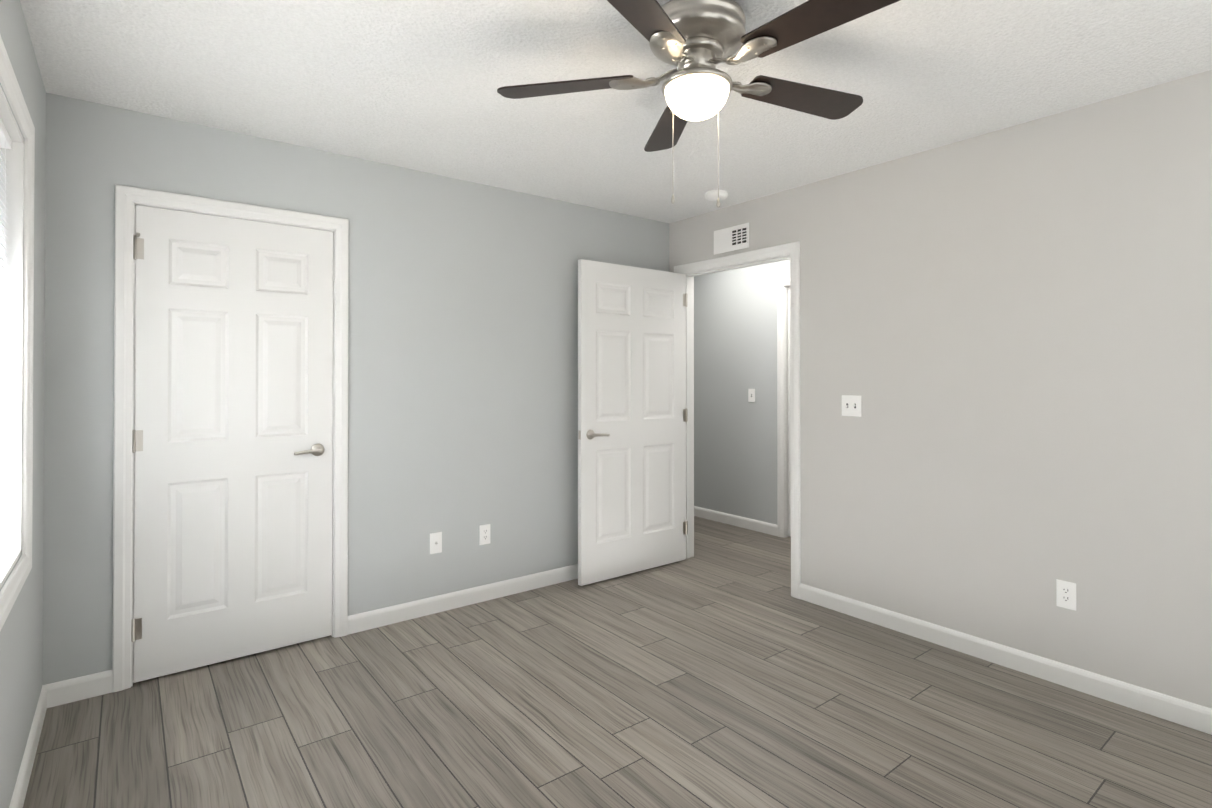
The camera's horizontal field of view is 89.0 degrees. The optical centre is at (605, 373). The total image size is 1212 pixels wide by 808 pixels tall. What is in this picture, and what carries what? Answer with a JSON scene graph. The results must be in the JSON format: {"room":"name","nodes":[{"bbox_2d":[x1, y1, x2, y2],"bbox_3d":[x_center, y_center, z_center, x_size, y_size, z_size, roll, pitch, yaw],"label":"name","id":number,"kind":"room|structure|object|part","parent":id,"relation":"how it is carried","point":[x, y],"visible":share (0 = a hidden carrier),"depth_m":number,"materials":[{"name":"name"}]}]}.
{"room":"empty bedroom","nodes":[
{"label":"empty bedroom","id":0,"kind":"room"},
{"bbox_2d":[0,0,45,807],"bbox_3d":[-1.029,0.093,0.806,0.120,2.440,4.060,0,0,-38],"label":"wall","id":1,"kind":"structure","parent":0,"point":[21,657],"depth_m":2.10,"materials":[{"name":"grey paint"}]},
{"bbox_2d":[0,35,34,630],"bbox_3d":[-1.492,-0.088,1.442,0.109,1.434,1.334,0,0,-38],"label":"window","id":2,"kind":"structure","parent":1,"relation":"in","point":[13,349],"depth_m":1.92,"materials":[{"name":"white"}]},
{"bbox_2d":[0,118,11,560],"bbox_3d":[-1.491,-0.090,1.443,0.038,1.268,1.168,0,0,-38],"label":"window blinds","id":3,"kind":"object","parent":2,"relation":"attached to","point":[5,141],"visible":1,"depth_m":1.85,"materials":[{"name":"white plastic"}]},
{"bbox_2d":[9,683,52,807],"bbox_3d":[-1.013,1.269,0.887,0.014,0.090,3.940,0,0,-38],"label":"baseboard","id":4,"kind":"structure","parent":1,"relation":"attached to","point":[45,701],"depth_m":2.07,"materials":[{"name":"white wood"}]},
{"bbox_2d":[43,93,668,684],"bbox_3d":[-0.917,0.111,3.539,3.650,2.440,0.120,0,0,-38],"label":"wall","id":5,"kind":"structure","parent":0,"point":[463,361],"depth_m":3.30,"materials":[{"name":"grey paint"}]},
{"bbox_2d":[112,184,348,691],"bbox_3d":[-1.725,0.295,2.911,0.834,2.063,0.120,0,0,-38],"label":"door frame","id":6,"kind":"structure","parent":5,"relation":"attached to","point":[133,463],"depth_m":2.71,"materials":[{"name":"white wood"}]},
{"bbox_2d":[131,205,332,682],"bbox_3d":[-1.690,0.299,2.851,0.809,2.030,0.091,0,0,-38],"label":"closet door","id":7,"kind":"structure","parent":5,"relation":"in","point":[232,441],"depth_m":2.83,"materials":[{"name":"white wood"}]},
{"bbox_2d":[430,532,441,553],"bbox_3d":[-0.943,0.945,3.428,0.070,0.115,0.016,0,0,-38],"label":"outlet","id":8,"kind":"object","parent":5,"relation":"attached to","point":[435,542],"visible":1,"depth_m":3.43,"materials":[{"name":"white plastic"}]},
{"bbox_2d":[348,564,577,634],"bbox_3d":[-0.415,1.287,3.821,2.262,0.090,0.040,0,0,-38],"label":"baseboard","id":9,"kind":"structure","parent":5,"relation":"attached to","point":[389,615],"depth_m":3.49,"materials":[{"name":"white wood"}]},
{"bbox_2d":[479,524,489,544],"bbox_3d":[-0.709,0.946,3.616,0.070,0.115,0.007,0,0,-38],"label":"electrical outlet","id":10,"kind":"object","parent":5,"relation":"attached to","point":[484,534],"visible":1,"depth_m":3.61,"materials":[{"name":"white plastic"}]},
{"bbox_2d":[20,0,1211,222],"bbox_3d":[0.372,-1.164,2.776,4.740,0.100,5.440,0,0,-38],"label":"ceiling","id":11,"kind":"structure","parent":0,"point":[412,84],"depth_m":2.32,"materials":[{"name":"paint"}]},
{"bbox_2d":[497,0,899,206],"bbox_3d":[0.317,-0.819,1.898,1.252,0.603,1.219,0,0,-38],"label":"ceiling fan","id":12,"kind":"object","parent":11,"relation":"hanging from","point":[695,42],"visible":1,"depth_m":1.84,"materials":[{"name":"brown wood"}]},
{"bbox_3d":[0.298,-0.932,1.913,0.534,0.035,0.520,0,0,-38],"label":"arm","id":13,"kind":"part","parent":12,"relation":"part of"},
{"bbox_3d":[0.280,-0.726,1.922,0.126,0.418,0.097,0,0,-38],"label":"cord","id":14,"kind":"part","parent":12,"relation":"part of","materials":[{"name":"silver metal"}]},
{"bbox_3d":[0.283,-0.842,1.923,0.200,0.092,0.200,0,0,-38],"label":"lamp shade","id":15,"kind":"part","parent":12,"relation":"part of","materials":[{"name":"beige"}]},
{"bbox_2d":[705,190,727,200],"bbox_3d":[0.678,-1.088,3.799,0.140,0.040,0.140,0,0,-38],"label":"smoke detector","id":16,"kind":"object","parent":11,"relation":"attached to","point":[712,195],"visible":0.94,"depth_m":3.75,"materials":[{"name":"white plastic"}]},
{"bbox_2d":[23,516,1211,807],"bbox_3d":[0.372,1.376,2.760,4.740,0.100,5.440,0,0,-38],"label":"floor","id":17,"kind":"structure","parent":0,"point":[721,668],"depth_m":2.34,"materials":[{"name":"laminate"}]},
{"bbox_2d":[694,259,789,524],"bbox_3d":[2.196,0.115,4.185,0.120,2.440,5.440,0,0,-38],"label":"wall","id":18,"kind":"structure","parent":0,"point":[735,360],"depth_m":5.43,"materials":[{"name":"grey paint"}]},
{"bbox_2d":[694,506,776,535],"bbox_3d":[0.982,1.299,5.631,0.014,0.090,1.413,0,0,-38],"label":"baseboard","id":19,"kind":"structure","parent":18,"relation":"attached to","point":[760,526],"depth_m":5.41,"materials":[{"name":"white wood"}]},
{"bbox_2d":[748,389,754,401],"bbox_3d":[1.246,0.192,5.295,0.018,0.115,0.070,0,0,-38],"label":"light switch","id":20,"kind":"object","parent":18,"relation":"attached to","point":[751,395],"visible":1,"depth_m":5.30,"materials":[{"name":"white plastic"}]},
{"bbox_2d":[777,278,789,537],"bbox_3d":[1.770,0.282,4.701,0.119,2.112,1.034,0,0,-38],"label":"door frame","id":21,"kind":"structure","parent":18,"relation":"attached to","point":[781,283],"depth_m":5.04,"materials":[{"name":"white wood"}]},
{"bbox_2d":[788,287,790,535],"bbox_3d":[1.755,0.311,4.689,0.087,2.030,0.894,0,0,-38],"label":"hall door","id":22,"kind":"structure","parent":18,"relation":"in","point":[789,449],"depth_m":5.04,"materials":[{"name":"white wood"}]},
{"bbox_2d":[669,70,1211,708],"bbox_3d":[1.335,0.110,3.517,0.120,2.440,5.440,0,0,-38],"label":"wall","id":23,"kind":"structure","parent":0,"point":[1007,334],"depth_m":2.74,"materials":[{"name":"grey paint"}]},
{"bbox_2d":[578,259,687,585],"bbox_3d":[0.203,0.307,4.133,0.932,2.030,0.139,0,0,-38],"label":"bedroom door","id":24,"kind":"structure","parent":23,"relation":"in","point":[632,414],"depth_m":4.08,"materials":[{"name":"white wood"}]},
{"bbox_2d":[714,223,748,254],"bbox_3d":[0.824,-0.886,4.075,0.010,0.160,0.300,0,0,-38],"label":"air vent","id":25,"kind":"object","parent":23,"relation":"in","point":[733,238],"visible":1,"depth_m":4.06,"materials":[{"name":"white plastic"}]},
{"bbox_2d":[684,254,789,558],"bbox_3d":[0.875,0.303,4.108,0.120,2.063,0.956,0,0,-38],"label":"door frame","id":26,"kind":"structure","parent":23,"relation":"attached to","point":[690,408],"depth_m":4.46,"materials":[{"name":"white wood"}]},
{"bbox_2d":[674,241,800,598],"bbox_3d":[0.875,0.278,4.108,0.158,2.112,1.054,0,0,-38],"label":"trim","id":27,"kind":"structure","parent":23,"relation":"attached to","point":[792,249],"depth_m":3.67,"materials":[{"name":"white wood"}]},
{"bbox_2d":[842,395,860,416],"bbox_3d":[1.345,0.180,3.391,0.018,0.115,0.116,0,0,-38],"label":"bedroom light switch","id":28,"kind":"object","parent":23,"relation":"attached to","point":[851,405],"visible":1,"depth_m":3.39,"materials":[{"name":"white plastic"}]},
{"bbox_2d":[799,583,1211,734],"bbox_3d":[2.002,1.279,2.542,0.014,0.090,2.793,0,0,-38],"label":"baseboard","id":29,"kind":"structure","parent":23,"relation":"attached to","point":[1177,710],"depth_m":2.71,"materials":[{"name":"white wood"}]},
{"bbox_2d":[1056,579,1075,610],"bbox_3d":[1.950,0.940,2.615,0.007,0.115,0.070,0,0,-38],"label":"electrical outlet","id":30,"kind":"object","parent":23,"relation":"attached to","point":[1065,594],"visible":1,"depth_m":2.61,"materials":[{"name":"white plastic"}]}
]}

